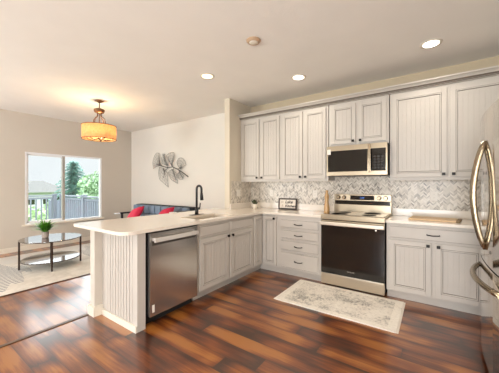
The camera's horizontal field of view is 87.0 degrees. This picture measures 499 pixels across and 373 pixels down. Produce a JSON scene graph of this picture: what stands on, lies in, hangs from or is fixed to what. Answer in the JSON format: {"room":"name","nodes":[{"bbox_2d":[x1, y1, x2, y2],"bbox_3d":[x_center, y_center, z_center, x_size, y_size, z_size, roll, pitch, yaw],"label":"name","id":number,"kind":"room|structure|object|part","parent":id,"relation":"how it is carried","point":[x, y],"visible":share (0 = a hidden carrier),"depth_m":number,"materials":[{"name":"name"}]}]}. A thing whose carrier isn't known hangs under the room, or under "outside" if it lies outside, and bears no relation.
{"room":"kitchen","nodes":[
{"label":"kitchen","id":0,"kind":"room"},
{"bbox_2d":[41,231,48,237],"bbox_3d":[-3.321,0.798,4.273,0.100,0.100,0.100,0,0,35],"label":"pot","id":1,"kind":"object","parent":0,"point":[45,234],"depth_m":4.24,"materials":[{"name":"white ceramic"}]},
{"bbox_2d":[0,109,130,248],"bbox_3d":[-5.266,-0.076,4.431,0.150,2.780,6.870,0,0,35],"label":"wall","id":2,"kind":"structure","parent":0,"point":[20,133],"depth_m":5.62,"materials":[{"name":"paint"}]},
{"bbox_2d":[0,236,89,253],"bbox_3d":[-5.164,1.266,4.433,0.016,0.095,6.750,0,0,35],"label":"baseboard","id":3,"kind":"structure","parent":2,"relation":"attached to","point":[34,246],"depth_m":5.49,"materials":[{"name":"white wood"}]},
{"bbox_2d":[22,152,104,226],"bbox_3d":[-4.133,0.071,5.948,0.120,1.515,1.605,0,0,35],"label":"window","id":4,"kind":"structure","parent":2,"relation":"in","point":[62,219],"depth_m":5.88,"materials":[{"name":"white plastic"}]},
{"bbox_3d":[-4.392,0.057,5.634,0.035,1.417,0.626,0,0,35],"label":"sash","id":5,"kind":"part","parent":4,"relation":"part of","materials":[{"name":"white plastic"}]},
{"bbox_3d":[-4.102,0.815,5.926,0.044,0.029,1.605,0,0,35],"label":"sill","id":6,"kind":"part","parent":4,"relation":"part of","materials":[{"name":"white wood"}]},
{"bbox_2d":[90,98,250,306],"bbox_3d":[-0.808,-0.076,3.810,0.120,2.780,2.780,0,0,35],"label":"wall","id":7,"kind":"structure","parent":0,"point":[233,108],"depth_m":4.43,"materials":[{"name":"paint"}]},
{"bbox_2d":[88,304,102,317],"bbox_3d":[-0.981,1.264,3.536,0.126,0.100,2.168,0,0,35],"label":"baseboard","id":8,"kind":"structure","parent":7,"relation":"attached to","point":[93,311],"depth_m":2.65,"materials":[{"name":"white wood"}]},
{"bbox_2d":[231,181,250,203],"bbox_3d":[-0.138,0.115,4.684,0.008,0.380,0.580,0,0,35],"label":"backsplash","id":9,"kind":"structure","parent":7,"relation":"attached to","point":[244,187],"depth_m":4.65,"materials":[{"name":"tile"}]},
{"bbox_2d":[0,240,488,372],"bbox_3d":[-1.962,1.374,2.195,8.130,0.120,6.990,0,0,35],"label":"floor","id":10,"kind":"structure","parent":0,"point":[239,326],"depth_m":2.24,"materials":[{"name":"brown wood"}]},
{"bbox_2d":[0,313,88,347],"bbox_3d":[-2.780,1.311,1.058,0.040,0.006,3.950,0,0,35],"label":"trim","id":11,"kind":"structure","parent":10,"relation":"on","point":[86,314],"depth_m":2.36,"materials":[{"name":"brown wood"}]},
{"bbox_2d":[0,243,89,296],"bbox_3d":[-3.710,1.308,3.874,2.200,0.012,3.900,0,0,35],"label":"area rug","id":12,"kind":"object","parent":10,"relation":"on","point":[13,280],"visible":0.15,"depth_m":3.98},
{"bbox_2d":[18,233,81,271],"bbox_3d":[-3.235,1.075,4.292,0.832,0.454,0.832,0,0,35],"label":"coffee table","id":13,"kind":"object","parent":12,"relation":"on","point":[51,257],"visible":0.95,"depth_m":4.20,"materials":[{"name":"clear glass"}]},
{"bbox_3d":[-3.550,1.079,4.047,0.022,0.445,0.022,0,0,35],"label":"leg","id":14,"kind":"part","parent":13,"relation":"part of","materials":[{"name":"brown metal"}]},
{"bbox_2d":[29,219,56,237],"bbox_3d":[-3.319,0.697,4.263,0.429,0.302,0.416,0,0,-3],"label":"potted grass","id":15,"kind":"object","parent":13,"relation":"on","point":[44,227],"depth_m":4.24,"materials":[{"name":"green plant"}]},
{"bbox_2d":[20,251,79,263],"bbox_3d":[-3.235,1.171,4.292,0.780,0.006,0.780,0,0,35],"label":"shelf","id":16,"kind":"object","parent":13,"relation":"attached to","point":[60,256],"depth_m":4.26,"materials":[{"name":"clear glass"}]},
{"bbox_3d":[-2.989,1.079,3.976,0.022,0.445,0.022,0,0,35],"label":"leg","id":17,"kind":"part","parent":13,"relation":"part of","materials":[{"name":"brown metal"}]},
{"bbox_2d":[102,232,144,333],"bbox_3d":[-1.237,0.873,2.546,0.624,0.883,0.098,0,0,35],"label":"end panel","id":18,"kind":"object","parent":10,"relation":"on","point":[123,257],"visible":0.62,"depth_m":2.46,"materials":[{"name":"paint"}]},
{"bbox_3d":[-1.253,1.284,2.507,0.606,0.060,0.016,0,0,35],"label":"trim","id":19,"kind":"part","parent":18,"relation":"part of","materials":[{"name":"white wood"}]},
{"bbox_2d":[114,203,195,217],"bbox_3d":[-2.207,0.886,5.849,2.120,0.855,0.920,0,0,35],"label":"sofa","id":20,"kind":"object","parent":10,"relation":"on","point":[149,209],"visible":0.25,"depth_m":6.08,"materials":[{"name":"fabric"}]},
{"bbox_2d":[127,206,143,217],"bbox_3d":[-2.606,0.661,5.968,0.456,0.384,0.304,0,0,28],"label":"throw pillow","id":21,"kind":"object","parent":20,"relation":"on","point":[136,212],"visible":0.66,"depth_m":5.90,"materials":[{"name":"red fabric"}]},
{"bbox_3d":[-2.030,0.737,6.103,2.000,0.555,0.300,0,0,35],"label":"backrest","id":22,"kind":"part","parent":20,"relation":"part of","materials":[{"name":"fabric"}]},
{"bbox_2d":[159,207,174,213],"bbox_3d":[-1.760,0.634,5.389,0.473,0.393,0.313,0,0,36],"label":"throw pillow","id":23,"kind":"object","parent":20,"relation":"on","point":[165,211],"visible":0.32,"depth_m":5.35,"materials":[{"name":"red fabric"}]},
{"bbox_2d":[145,225,198,323],"bbox_3d":[-0.975,0.876,2.822,0.648,0.876,0.598,0,0,35],"label":"dishwasher","id":24,"kind":"object","parent":10,"relation":"on","point":[170,254],"visible":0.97,"depth_m":2.60,"materials":[{"name":"metal"}]},
{"bbox_3d":[-0.728,0.508,2.650,0.046,0.041,0.546,0,0,35],"label":"handle","id":25,"kind":"part","parent":24,"relation":"part of","materials":[{"name":"silver metal"}]},
{"bbox_2d":[192,215,252,300],"bbox_3d":[-0.493,0.873,3.563,0.649,0.883,1.105,0,0,35],"label":"base cabinet","id":26,"kind":"object","parent":10,"relation":"on","point":[224,247],"visible":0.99,"depth_m":3.30,"materials":[{"name":"paint"}]},
{"bbox_3d":[-0.417,0.526,3.174,0.020,0.125,0.515,0,0,35],"label":"false drawer","id":27,"kind":"part","parent":26,"relation":"part of","materials":[{"name":"paint"}]},
{"bbox_3d":[-0.415,0.903,3.172,0.025,0.585,0.515,0,0,35],"label":"door","id":28,"kind":"part","parent":26,"relation":"part of","materials":[{"name":"paint"}]},
{"bbox_3d":[-0.105,0.526,3.620,0.020,0.125,0.515,0,0,35],"label":"false drawer","id":29,"kind":"part","parent":26,"relation":"part of","materials":[{"name":"paint"}]},
{"bbox_3d":[-0.103,0.903,3.619,0.025,0.585,0.515,0,0,35],"label":"door","id":30,"kind":"part","parent":26,"relation":"part of","materials":[{"name":"paint"}]},
{"bbox_2d":[249,214,261,273],"bbox_3d":[-0.115,0.873,4.125,0.625,0.883,0.248,0,0,35],"label":"base cabinet","id":31,"kind":"object","parent":10,"relation":"on","point":[257,219],"visible":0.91,"depth_m":3.94,"materials":[{"name":"paint"}]},
{"bbox_3d":[0.129,0.829,3.950,0.025,0.735,0.205,0,0,35],"label":"door","id":32,"kind":"part","parent":31,"relation":"part of","materials":[{"name":"paint"}]},
{"bbox_2d":[258,214,280,272],"bbox_3d":[0.437,0.873,4.233,0.394,0.883,0.658,0,0,35],"label":"base cabinet","id":33,"kind":"object","parent":10,"relation":"on","point":[270,222],"visible":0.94,"depth_m":3.97,"materials":[{"name":"paint"}]},
{"bbox_3d":[0.302,0.829,3.970,0.235,0.735,0.025,0,0,35],"label":"door","id":34,"kind":"part","parent":33,"relation":"part of","materials":[{"name":"paint"}]},
{"bbox_2d":[279,215,321,280],"bbox_3d":[0.858,0.873,3.935,0.638,0.883,0.664,0,0,35],"label":"base cabinet","id":35,"kind":"object","parent":10,"relation":"on","point":[299,236],"visible":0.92,"depth_m":3.68,"materials":[{"name":"paint"}]},
{"bbox_2d":[74,202,333,235],"bbox_3d":[-0.278,0.367,3.396,1.894,0.125,2.849,0,0,35],"label":"countertop","id":36,"kind":"structure","parent":35,"relation":"on","point":[150,223],"depth_m":3.28,"materials":[{"name":"stone"}]},
{"bbox_2d":[192,185,203,214],"bbox_3d":[-0.687,0.194,3.579,0.153,0.412,0.220,0,0,35],"label":"faucet","id":37,"kind":"object","parent":36,"relation":"on","point":[197,186],"visible":1,"depth_m":3.59,"materials":[{"name":"black metal"}]},
{"bbox_3d":[-0.691,0.192,3.582,0.134,0.406,0.052,0,0,35],"label":"spout","id":38,"kind":"part","parent":37,"relation":"part of","materials":[{"name":"black metal"}]},
{"bbox_2d":[190,215,221,218],"bbox_3d":[-0.550,0.519,3.446,0.348,0.190,0.618,0,0,35],"label":"sink","id":39,"kind":"object","parent":36,"relation":"in","point":[209,216],"visible":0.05,"depth_m":3.67,"materials":[{"name":"metal"}]},
{"bbox_2d":[252,199,257,208],"bbox_3d":[0.090,0.318,4.494,0.104,0.164,0.097,0,0,35],"label":"potted succulent","id":40,"kind":"object","parent":36,"relation":"on","point":[254,202],"visible":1,"depth_m":4.47,"materials":[{"name":"white ceramic"}]},
{"bbox_2d":[278,198,296,209],"bbox_3d":[0.639,0.308,4.404,0.320,0.183,0.045,0,0,28],"label":"framed sign","id":41,"kind":"object","parent":36,"relation":"on","point":[284,203],"visible":1,"depth_m":4.40,"materials":[{"name":"brown wood"}]},
{"bbox_2d":[324,190,329,212],"bbox_3d":[1.131,0.234,3.846,0.086,0.332,0.086,0,0,35],"label":"pepper mill","id":42,"kind":"object","parent":36,"relation":"on","point":[326,205],"visible":0.94,"depth_m":3.82,"materials":[{"name":"brown wood"}]},
{"bbox_3d":[0.694,1.078,3.700,0.578,0.228,0.020,0,0,35],"label":"drawer","id":43,"kind":"part","parent":35,"relation":"part of","materials":[{"name":"paint"}]},
{"bbox_3d":[0.694,0.867,3.700,0.578,0.145,0.020,0,0,35],"label":"drawer","id":44,"kind":"part","parent":35,"relation":"part of","materials":[{"name":"paint"}]},
{"bbox_3d":[0.694,0.706,3.700,0.578,0.127,0.020,0,0,35],"label":"drawer","id":45,"kind":"part","parent":35,"relation":"part of","materials":[{"name":"paint"}]},
{"bbox_3d":[0.694,0.551,3.700,0.578,0.125,0.020,0,0,35],"label":"drawer","id":46,"kind":"part","parent":35,"relation":"part of","materials":[{"name":"paint"}]},
{"bbox_2d":[274,280,404,333],"bbox_3d":[1.010,1.309,2.990,1.266,0.008,0.750,0,0,35],"label":"kitchen rug","id":47,"kind":"object","parent":10,"relation":"on","point":[378,312],"visible":1,"depth_m":2.91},
{"bbox_2d":[320,194,391,295],"bbox_3d":[1.425,0.721,3.505,0.762,1.186,0.702,0,0,35],"label":"range","id":48,"kind":"object","parent":10,"relation":"on","point":[354,234],"visible":0.99,"depth_m":3.28,"materials":[{"name":"metal"}]},
{"bbox_3d":[1.242,0.489,3.243,0.750,0.046,0.060,0,0,35],"label":"handle","id":49,"kind":"part","parent":48,"relation":"part of","materials":[{"name":"metal"}]},
{"bbox_3d":[1.270,1.214,3.284,0.754,0.136,0.038,0,0,35],"label":"storage drawer","id":50,"kind":"part","parent":48,"relation":"part of","materials":[{"name":"metal"}]},
{"bbox_3d":[1.270,0.795,3.283,0.754,0.687,0.039,0,0,35],"label":"oven door","id":51,"kind":"part","parent":48,"relation":"part of","materials":[{"name":"glass"}]},
{"bbox_2d":[321,211,390,223],"bbox_3d":[1.413,0.409,3.487,0.762,0.066,0.545,0,0,35],"label":"cooktop","id":52,"kind":"object","parent":48,"relation":"in","point":[355,217],"depth_m":3.33,"materials":[{"name":"metal"}]},
{"bbox_2d":[387,223,479,314],"bbox_3d":[2.130,0.873,3.046,0.895,0.883,0.664,0,0,35],"label":"base cabinet","id":53,"kind":"object","parent":10,"relation":"on","point":[431,265],"visible":0.94,"depth_m":2.82,"materials":[{"name":"paint"}]},
{"bbox_3d":[1.786,0.908,2.934,0.400,0.575,0.025,0,0,35],"label":"door","id":54,"kind":"part","parent":53,"relation":"part of","materials":[{"name":"paint"}]},
{"bbox_2d":[385,208,479,228],"bbox_3d":[2.391,0.367,2.876,1.533,0.125,0.644,0,0,35],"label":"countertop","id":55,"kind":"structure","parent":53,"relation":"on","point":[399,215],"depth_m":3.15,"materials":[{"name":"stone"}]},
{"bbox_2d":[408,216,461,222],"bbox_3d":[2.155,0.391,3.057,0.480,0.018,0.300,0,0,42],"label":"cutting board","id":56,"kind":"object","parent":55,"relation":"on","point":[439,219],"visible":1,"depth_m":3.00,"materials":[{"name":"brown wood"}]},
{"bbox_3d":[1.965,0.531,2.811,0.835,0.142,0.020,0,0,35],"label":"drawer","id":57,"kind":"part","parent":53,"relation":"part of","materials":[{"name":"paint"}]},
{"bbox_3d":[2.142,0.908,2.684,0.400,0.575,0.025,0,0,35],"label":"door","id":58,"kind":"part","parent":53,"relation":"part of","materials":[{"name":"paint"}]},
{"bbox_2d":[470,99,498,372],"bbox_3d":[1.989,0.388,1.715,0.845,1.852,0.906,0,0,35],"label":"refrigerator","id":59,"kind":"object","parent":10,"relation":"on","point":[487,155],"visible":1,"depth_m":1.78,"materials":[{"name":"metal"}]},
{"bbox_3d":[1.708,0.069,1.966,0.095,0.780,0.032,0,0,35],"label":"handle","id":60,"kind":"part","parent":59,"relation":"part of","materials":[{"name":"silver metal"}]},
{"bbox_3d":[1.657,0.069,1.892,0.095,0.780,0.032,0,0,35],"label":"handle","id":61,"kind":"part","parent":59,"relation":"part of","materials":[{"name":"silver metal"}]},
{"bbox_3d":[1.861,0.011,2.082,0.056,1.075,0.450,0,0,35],"label":"door","id":62,"kind":"part","parent":59,"relation":"part of","materials":[{"name":"metal"}]},
{"bbox_3d":[1.686,0.659,1.914,0.122,0.036,0.825,0,0,35],"label":"handle","id":63,"kind":"part","parent":59,"relation":"part of","materials":[{"name":"silver metal"}]},
{"bbox_3d":[1.731,0.906,1.895,0.056,0.695,0.906,0,0,35],"label":"freezer drawer","id":64,"kind":"part","parent":59,"relation":"part of","materials":[{"name":"metal"}]},
{"bbox_3d":[1.600,0.011,1.708,0.056,1.075,0.450,0,0,35],"label":"door","id":65,"kind":"part","parent":59,"relation":"part of","materials":[{"name":"metal"}]},
{"bbox_2d":[0,0,498,131],"bbox_3d":[-1.962,-1.526,2.195,8.130,0.120,6.990,0,0,35],"label":"ceiling","id":66,"kind":"structure","parent":0,"point":[146,60],"depth_m":2.81,"materials":[{"name":"paint"}]},
{"bbox_2d":[81,100,116,141],"bbox_3d":[-2.597,-1.120,4.542,0.540,0.691,0.540,0,0,35],"label":"chandelier","id":67,"kind":"object","parent":66,"relation":"hanging from","point":[90,131],"visible":1,"depth_m":4.38,"materials":[{"name":"fabric"}]},
{"bbox_3d":[-2.597,-0.913,4.542,0.524,0.235,0.524,0,0,35],"label":"lamp shade","id":68,"kind":"part","parent":67,"relation":"part of","materials":[{"name":"fabric"}]},
{"bbox_2d":[200,73,214,78],"bbox_3d":[-0.566,-1.463,3.519,0.200,0.006,0.200,0,0,35],"label":"recessed light","id":69,"kind":"object","parent":66,"relation":"in","point":[203,75],"visible":1,"depth_m":3.52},
{"bbox_2d":[246,36,260,45],"bbox_3d":[0.041,-1.453,2.656,0.148,0.026,0.148,0,0,35],"label":"smoke detector","id":70,"kind":"object","parent":66,"relation":"attached to","point":[253,40],"visible":1,"depth_m":2.63,"materials":[{"name":"white plastic"}]},
{"bbox_2d":[249,40,257,44],"bbox_3d":[0.041,-1.442,2.656,0.088,0.005,0.088,0,0,35],"label":"grille","id":71,"kind":"object","parent":70,"relation":"attached to","point":[251,42],"depth_m":2.65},
{"bbox_2d":[291,74,305,80],"bbox_3d":[0.665,-1.463,3.561,0.200,0.006,0.200,0,0,35],"label":"recessed light","id":72,"kind":"object","parent":66,"relation":"in","point":[297,77],"visible":1,"depth_m":3.55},
{"bbox_2d":[419,38,442,48],"bbox_3d":[1.876,-1.463,2.715,0.200,0.006,0.200,0,0,35],"label":"recessed light","id":73,"kind":"object","parent":66,"relation":"in","point":[431,43],"visible":1,"depth_m":2.70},
{"bbox_2d":[131,56,498,210],"bbox_3d":[0.006,-0.076,5.010,8.130,2.780,0.120,0,0,35],"label":"wall","id":74,"kind":"structure","parent":0,"point":[200,142],"depth_m":5.81,"materials":[{"name":"paint"}]},
{"bbox_2d":[153,152,187,186],"bbox_3d":[-1.903,-0.385,6.201,1.305,0.856,0.047,0,0,35],"label":"wall art","id":75,"kind":"object","parent":74,"relation":"attached to","point":[158,160],"visible":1,"depth_m":6.17,"materials":[{"name":"grey metal"}]},
{"bbox_2d":[241,114,280,181],"bbox_3d":[0.247,-0.607,4.543,0.798,1.088,0.352,0,0,35],"label":"upper cabinet","id":76,"kind":"object","parent":74,"relation":"attached to","point":[261,136],"visible":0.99,"depth_m":4.40,"materials":[{"name":"paint"}]},
{"bbox_3d":[0.009,-0.610,4.539,0.365,1.014,0.025,0,0,35],"label":"door","id":77,"kind":"part","parent":76,"relation":"part of","materials":[{"name":"paint"}]},
{"bbox_3d":[0.333,-0.610,4.312,0.355,1.014,0.025,0,0,35],"label":"door","id":78,"kind":"part","parent":76,"relation":"part of","materials":[{"name":"paint"}]},
{"bbox_2d":[238,65,498,120],"bbox_3d":[1.416,-1.190,3.527,3.878,0.077,0.092,0,0,35],"label":"crown molding","id":79,"kind":"structure","parent":76,"relation":"on","point":[494,70],"depth_m":3.30,"materials":[{"name":"paint"}]},
{"bbox_2d":[281,105,334,181],"bbox_3d":[0.890,-0.607,4.094,0.767,1.088,0.352,0,0,35],"label":"upper cabinet","id":80,"kind":"object","parent":74,"relation":"attached to","point":[304,133],"visible":0.99,"depth_m":3.95,"materials":[{"name":"paint"}]},
{"bbox_3d":[0.659,-0.610,4.085,0.350,1.014,0.025,0,0,35],"label":"door","id":81,"kind":"part","parent":80,"relation":"part of","materials":[{"name":"paint"}]},
{"bbox_3d":[0.960,-0.610,3.874,0.335,1.014,0.025,0,0,35],"label":"door","id":82,"kind":"part","parent":80,"relation":"part of","materials":[{"name":"paint"}]},
{"bbox_2d":[313,190,316,197],"bbox_3d":[1.048,0.134,4.193,0.072,0.116,0.009,0,0,35],"label":"wall outlet","id":83,"kind":"object","parent":74,"relation":"attached to","point":[314,191],"visible":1,"depth_m":4.19,"materials":[{"name":"white plastic"}]},
{"bbox_2d":[329,95,389,146],"bbox_3d":[1.526,-0.844,3.649,0.764,0.615,0.352,0,0,35],"label":"upper cabinet","id":84,"kind":"object","parent":74,"relation":"attached to","point":[363,121],"visible":0.95,"depth_m":3.50,"materials":[{"name":"paint"}]},
{"bbox_3d":[1.295,-0.847,3.640,0.332,0.541,0.025,0,0,35],"label":"door","id":85,"kind":"part","parent":84,"relation":"part of","materials":[{"name":"paint"}]},
{"bbox_2d":[327,142,389,176],"bbox_3d":[1.491,-0.334,3.599,0.758,0.408,0.470,0,0,35],"label":"microwave","id":86,"kind":"object","parent":84,"relation":"attached to","point":[370,159],"visible":0.99,"depth_m":3.42,"materials":[{"name":"metal"}]},
{"bbox_3d":[1.518,-0.345,3.326,0.034,0.358,0.054,0,0,35],"label":"handle","id":87,"kind":"part","parent":86,"relation":"part of","materials":[{"name":"silver metal"}]},
{"bbox_3d":[1.617,-0.330,3.303,0.176,0.283,0.022,0,0,35],"label":"control panel","id":88,"kind":"part","parent":86,"relation":"part of","materials":[{"name":"black glass"}]},
{"bbox_3d":[1.597,-0.847,3.429,0.338,0.541,0.025,0,0,35],"label":"door","id":89,"kind":"part","parent":84,"relation":"part of","materials":[{"name":"paint"}]},
{"bbox_2d":[251,176,479,211],"bbox_3d":[1.616,0.085,3.807,3.872,0.440,0.008,0,0,35],"label":"backsplash","id":90,"kind":"structure","parent":74,"relation":"attached to","point":[454,195],"depth_m":3.62,"materials":[{"name":"tile"}]},
{"bbox_2d":[431,192,436,200],"bbox_3d":[2.320,0.134,3.304,0.072,0.116,0.009,0,0,35],"label":"wall outlet","id":91,"kind":"object","parent":74,"relation":"attached to","point":[433,194],"visible":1,"depth_m":3.30,"materials":[{"name":"white plastic"}]},
{"bbox_2d":[390,75,498,180],"bbox_3d":[2.332,-0.607,3.086,1.181,1.088,0.352,0,0,35],"label":"upper cabinet","id":92,"kind":"object","parent":74,"relation":"attached to","point":[435,131],"visible":0.88,"depth_m":3.02,"materials":[{"name":"paint"}]},
{"bbox_3d":[2.014,-0.610,3.137,0.548,1.014,0.025,0,0,35],"label":"door","id":93,"kind":"part","parent":92,"relation":"part of","materials":[{"name":"paint"}]},
{"bbox_3d":[2.488,-0.610,2.806,0.547,1.014,0.025,0,0,35],"label":"door","id":94,"kind":"part","parent":92,"relation":"part of","materials":[{"name":"paint"}]},
{"label":"outside","id":95,"kind":"structure","parent":0,"visible":0},
{"bbox_3d":[-54.160,4.414,68.354,152.900,0.200,170.000,0,0,35],"label":"lawn","id":96,"kind":"structure","parent":95,"visible":0},
{"bbox_2d":[28,206,45,220],"bbox_3d":[-9.756,2.521,11.072,2.231,3.586,2.080,0,0,15],"label":"bush","id":97,"kind":"object","parent":96,"relation":"on","point":[33,207],"visible":0.04,"depth_m":11.33,"materials":[{"name":"green plant"}]},
{"bbox_2d":[42,202,47,217],"bbox_3d":[-12.161,2.616,16.033,1.107,3.395,1.326,0,0,35],"label":"bush","id":98,"kind":"object","parent":96,"relation":"on","point":[44,207],"visible":0.02,"depth_m":16.04,"materials":[{"name":"green plant"}]},
{"bbox_2d":[28,181,67,209],"bbox_3d":[-40.678,1.714,50.026,11.600,5.200,8.600,0,0,35],"label":"neighbouring house","id":99,"kind":"structure","parent":96,"relation":"on","point":[34,187],"depth_m":47.15,"materials":[{"name":"white"}]},
{"bbox_2d":[48,160,85,199],"bbox_3d":[-12.872,1.373,19.749,5.203,6.523,4.884,0,0,-5],"label":"spruce tree","id":100,"kind":"object","parent":96,"relation":"on","point":[73,177],"visible":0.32,"depth_m":19.38,"materials":[{"name":"green plant"}]},
{"bbox_2d":[48,200,96,218],"bbox_3d":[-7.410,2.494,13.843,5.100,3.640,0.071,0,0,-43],"label":"fence","id":101,"kind":"object","parent":96,"relation":"on","point":[49,202],"visible":0.03,"depth_m":12.34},
{"bbox_2d":[76,171,98,198],"bbox_3d":[-9.733,1.531,17.348,2.622,5.566,3.112,0,0,35],"label":"leafy tree","id":102,"kind":"object","parent":96,"relation":"on","point":[88,189],"visible":0.25,"depth_m":16.54,"materials":[{"name":"green plant"}]},
{"bbox_3d":[-6.431,2.849,6.203,3.750,2.930,4.800,0,0,35],"label":"deck","id":103,"kind":"object","parent":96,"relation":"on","visible":0},
{"bbox_2d":[28,194,57,220],"bbox_3d":[-7.931,0.834,7.190,0.130,1.100,4.530,0,0,35],"label":"deck railing","id":104,"kind":"object","parent":103,"relation":"on","point":[53,198],"visible":0.55,"depth_m":8.79,"materials":[{"name":"grey wood"}]},
{"bbox_3d":[-7.931,0.389,7.190,0.100,0.130,4.500,0,0,35],"label":"rail","id":105,"kind":"part","parent":104,"relation":"part of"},
{"bbox_3d":[-6.671,0.834,8.994,0.130,1.100,0.130,0,0,35],"label":"post","id":106,"kind":"part","parent":104,"relation":"part of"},
{"bbox_2d":[59,194,98,218],"bbox_3d":[-5.073,0.834,8.060,3.480,1.100,0.130,0,0,35],"label":"deck railing","id":107,"kind":"object","parent":103,"relation":"on","point":[75,207],"visible":0.31,"depth_m":8.22,"materials":[{"name":"grey wood"}]},
{"bbox_3d":[-6.446,0.834,9.019,0.130,1.100,0.130,0,0,35],"label":"post","id":108,"kind":"part","parent":107,"relation":"part of","materials":[{"name":"grey wood"}]},
{"bbox_3d":[-5.073,0.389,8.060,3.450,0.130,0.100,0,0,35],"label":"rail","id":109,"kind":"part","parent":107,"relation":"part of","materials":[{"name":"grey wood"}]},
{"bbox_3d":[-5.073,0.834,8.060,0.130,1.100,0.130,0,0,35],"label":"post","id":110,"kind":"part","parent":107,"relation":"part of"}
]}

